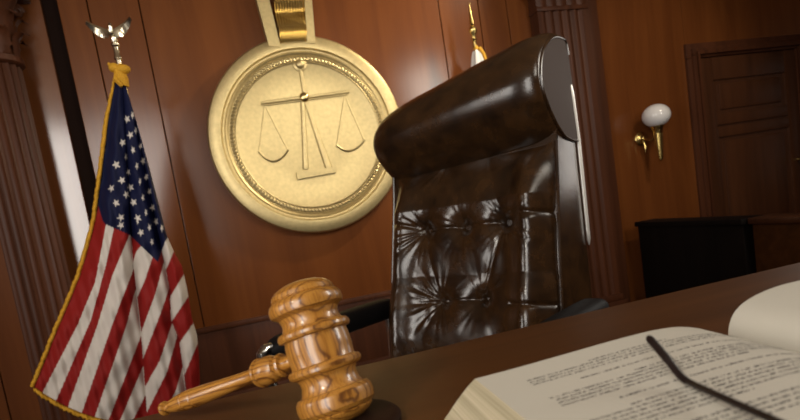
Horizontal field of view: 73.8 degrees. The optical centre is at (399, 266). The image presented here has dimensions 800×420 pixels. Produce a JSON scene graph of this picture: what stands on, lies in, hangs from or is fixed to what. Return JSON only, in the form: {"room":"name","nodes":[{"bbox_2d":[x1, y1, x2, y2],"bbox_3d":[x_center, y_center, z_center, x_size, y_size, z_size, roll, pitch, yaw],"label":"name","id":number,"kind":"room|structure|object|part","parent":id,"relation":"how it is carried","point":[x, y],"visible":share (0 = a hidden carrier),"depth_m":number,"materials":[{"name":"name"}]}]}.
{"room":"courtroom","nodes":[
{"label":"courtroom","id":0,"kind":"room"},
{"bbox_2d":[0,0,799,419],"bbox_3d":[-0.258,-0.834,3.477,8.800,3.100,0.120,-11,6,-15],"label":"wall","id":1,"kind":"structure","parent":0,"point":[177,53],"depth_m":3.32,"materials":[{"name":"brown wood"}]},
{"bbox_2d":[13,0,89,282],"bbox_3d":[-1.891,-0.518,2.978,0.165,3.100,0.050,-11,6,-15],"label":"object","id":2,"kind":"structure","parent":1,"relation":"attached to","point":[40,74],"depth_m":2.94,"materials":[{"name":"brown wood"}]},
{"bbox_2d":[195,290,390,391],"bbox_3d":[-0.169,0.389,3.498,2.860,0.425,0.034,-11,6,-15],"label":"trim","id":3,"kind":"structure","parent":1,"relation":"attached to","point":[226,349],"depth_m":3.28,"materials":[{"name":"brown wood"}]},
{"bbox_2d":[215,356,388,399],"bbox_3d":[-0.125,0.657,3.525,2.860,0.120,0.039,-11,6,-15],"label":"baseboard","id":4,"kind":"structure","parent":1,"relation":"attached to","point":[384,357],"depth_m":3.33,"materials":[{"name":"brown wood"}]},
{"bbox_2d":[207,0,397,232],"bbox_3d":[-0.577,-0.960,3.263,1.196,1.506,0.100,-11,6,-15],"label":"medallion","id":5,"kind":"object","parent":1,"relation":"attached to","point":[293,121],"visible":0.95,"depth_m":3.25,"materials":[{"name":"gold metal"}]},
{"bbox_3d":[-0.786,-0.833,3.211,0.178,0.281,0.006,-11,6,-15],"label":"pan chain","id":6,"kind":"part","parent":5,"relation":"part of","materials":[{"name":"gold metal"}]},
{"bbox_3d":[-0.333,-0.922,3.334,0.187,0.299,0.006,-11,6,-15],"label":"pan chain","id":7,"kind":"part","parent":5,"relation":"part of","materials":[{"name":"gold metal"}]},
{"bbox_2d":[528,0,630,306],"bbox_3d":[1.245,-1.098,3.734,0.578,3.090,0.169,-11,6,-15],"label":"fluted pilaster","id":8,"kind":"object","parent":1,"relation":"attached to","point":[576,21],"visible":0.59,"depth_m":3.79,"materials":[{"name":"brown wood"}]},
{"bbox_2d":[635,104,670,160],"bbox_3d":[1.857,-0.973,3.875,0.194,0.404,0.246,-11,6,-15],"label":"wall sconce","id":9,"kind":"object","parent":1,"relation":"attached to","point":[654,116],"visible":1,"depth_m":3.82,"materials":[{"name":"white glass"}]},
{"bbox_3d":[1.803,-0.957,3.963,0.104,0.104,0.049,-11,6,-15],"label":"wall plate","id":10,"kind":"part","parent":9,"relation":"part of","materials":[{"name":"gold metal"}]},
{"bbox_3d":[1.838,-0.910,3.910,0.028,0.119,0.139,-13,7,-29],"label":"bracket arm","id":11,"kind":"part","parent":9,"relation":"part of","materials":[{"name":"gold metal"}]},
{"bbox_3d":[1.845,-1.090,3.837,0.194,0.163,0.194,-11,6,-15],"label":"lamp shade","id":12,"kind":"part","parent":9,"relation":"part of","materials":[{"name":"white glass"}]},
{"bbox_2d":[683,34,799,216],"bbox_3d":[2.878,-0.831,4.268,1.200,1.951,0.121,-11,6,-15],"label":"door","id":13,"kind":"structure","parent":1,"relation":"in","point":[745,108],"depth_m":4.23,"materials":[{"name":"brown wood"}]},
{"bbox_3d":[2.781,-1.383,4.238,0.620,0.200,0.024,-11,6,-15],"label":"panel","id":14,"kind":"part","parent":13,"relation":"part of","materials":[{"name":"brown wood"}]},
{"bbox_3d":[2.910,-0.578,4.325,0.620,0.960,0.024,-11,6,-15],"label":"panel","id":15,"kind":"part","parent":13,"relation":"part of","materials":[{"name":"brown wood"}]},
{"bbox_3d":[0.771,0.910,0.900,8.800,0.100,5.600,-11,6,-15],"label":"floor","id":16,"kind":"structure","parent":0,"visible":0},
{"bbox_2d":[0,0,84,419],"bbox_3d":[-1.974,-0.475,2.743,0.420,3.090,0.408,-11,6,-15],"label":"fluted column","id":17,"kind":"structure","parent":16,"relation":"on","point":[30,237],"depth_m":2.69,"materials":[{"name":"brown wood"}]},
{"bbox_2d":[30,16,199,419],"bbox_3d":[-1.299,-0.021,2.359,0.744,2.068,0.310,-11,6,-15],"label":"flag","id":18,"kind":"object","parent":16,"relation":"on","point":[122,343],"visible":0.95,"depth_m":2.29,"materials":[{"name":"multicoloured fabric"}]},
{"bbox_2d":[256,33,608,386],"bbox_3d":[0.097,0.152,1.479,0.830,1.477,0.833,-4,8,41],"label":"chair","id":19,"kind":"object","parent":16,"relation":"on","point":[489,237],"visible":0.76,"depth_m":1.52,"materials":[{"name":"brown leather"}]},
{"bbox_3d":[-0.309,0.363,1.540,0.166,0.319,0.037,-13,7,-31],"label":"arm frame","id":20,"kind":"part","parent":19,"relation":"part of","materials":[{"name":"silver metal"}]},
{"bbox_3d":[-0.196,0.186,1.712,0.080,0.076,0.550,-4,8,41],"label":"armrest","id":21,"kind":"part","parent":19,"relation":"part of","materials":[{"name":"black leather"}]},
{"bbox_3d":[0.180,0.032,1.585,0.600,0.782,0.238,-4,8,41],"label":"backrest","id":22,"kind":"part","parent":19,"relation":"part of","materials":[{"name":"brown leather"}]},
{"bbox_3d":[0.361,0.151,1.210,0.080,0.076,0.515,-4,8,41],"label":"armrest","id":23,"kind":"part","parent":19,"relation":"part of","materials":[{"name":"black leather"}]},
{"bbox_3d":[0.523,-0.292,1.541,0.012,0.460,0.026,-4,8,41],"label":"edge trim","id":24,"kind":"part","parent":19,"relation":"part of","materials":[{"name":"silver metal"}]},
{"bbox_2d":[132,263,799,419],"bbox_3d":[0.313,0.549,0.200,3.000,0.900,0.987,-11,6,-15],"label":"desk","id":25,"kind":"object","parent":16,"relation":"on","point":[425,385],"visible":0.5,"depth_m":0.54,"materials":[{"name":"brown wood"}]},
{"bbox_2d":[352,399,401,419],"bbox_3d":[-0.039,0.120,0.412,0.082,0.009,0.082,-11,6,-15],"label":"block","id":26,"kind":"object","parent":25,"relation":"on","point":[379,409],"visible":0.51,"depth_m":0.41,"materials":[{"name":"brown wood"}]},
{"bbox_2d":[158,277,373,419],"bbox_3d":[-0.124,0.072,0.461,0.230,0.117,0.069,-5,7,34],"label":"gavel","id":27,"kind":"object","parent":26,"relation":"on","point":[321,357],"visible":1,"depth_m":0.40,"materials":[{"name":"brown wood"}]},
{"bbox_3d":[-0.144,0.101,0.464,0.196,0.025,0.025,-23,-9,26],"label":"handle","id":28,"kind":"part","parent":27,"relation":"part of","materials":[{"name":"brown wood"}]},
{"bbox_2d":[444,281,799,419],"bbox_3d":[0.268,0.061,0.267,0.480,0.058,0.282,-10,6,-11],"label":"open book","id":29,"kind":"object","parent":25,"relation":"on","point":[757,364],"visible":0.96,"depth_m":0.31,"materials":[{"name":"beige paper"}]},
{"bbox_2d":[646,335,783,419],"bbox_3d":[0.118,0.063,0.175,0.077,0.043,0.270,-6,7,27],"label":"eyeglasses","id":30,"kind":"object","parent":29,"relation":"on","point":[662,353],"visible":1,"depth_m":0.26,"materials":[{"name":"black plastic"}]},
{"bbox_2d":[468,4,486,66],"bbox_3d":[0.616,-0.551,3.471,0.301,2.270,0.290,-11,6,-15],"label":"flag","id":31,"kind":"object","parent":16,"relation":"on","point":[478,55],"visible":0.16,"depth_m":3.36,"materials":[{"name":"gold metal"}]},
{"bbox_2d":[634,213,799,298],"bbox_3d":[2.116,0.061,2.982,0.190,0.700,1.990,-11,6,-15],"label":"stand","id":32,"kind":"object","parent":16,"relation":"on","point":[678,254],"depth_m":3.30,"materials":[{"name":"black wood"}]},
{"bbox_3d":[1.903,-0.297,3.477,0.170,0.035,0.880,-11,6,-15],"label":"cap rail","id":33,"kind":"part","parent":32,"relation":"part of","materials":[{"name":"black wood"}]},
{"bbox_3d":[2.199,-0.241,2.523,0.160,0.035,1.100,-11,6,-15],"label":"cap rail","id":34,"kind":"part","parent":32,"relation":"part of","materials":[{"name":"brown wood"}]}
]}

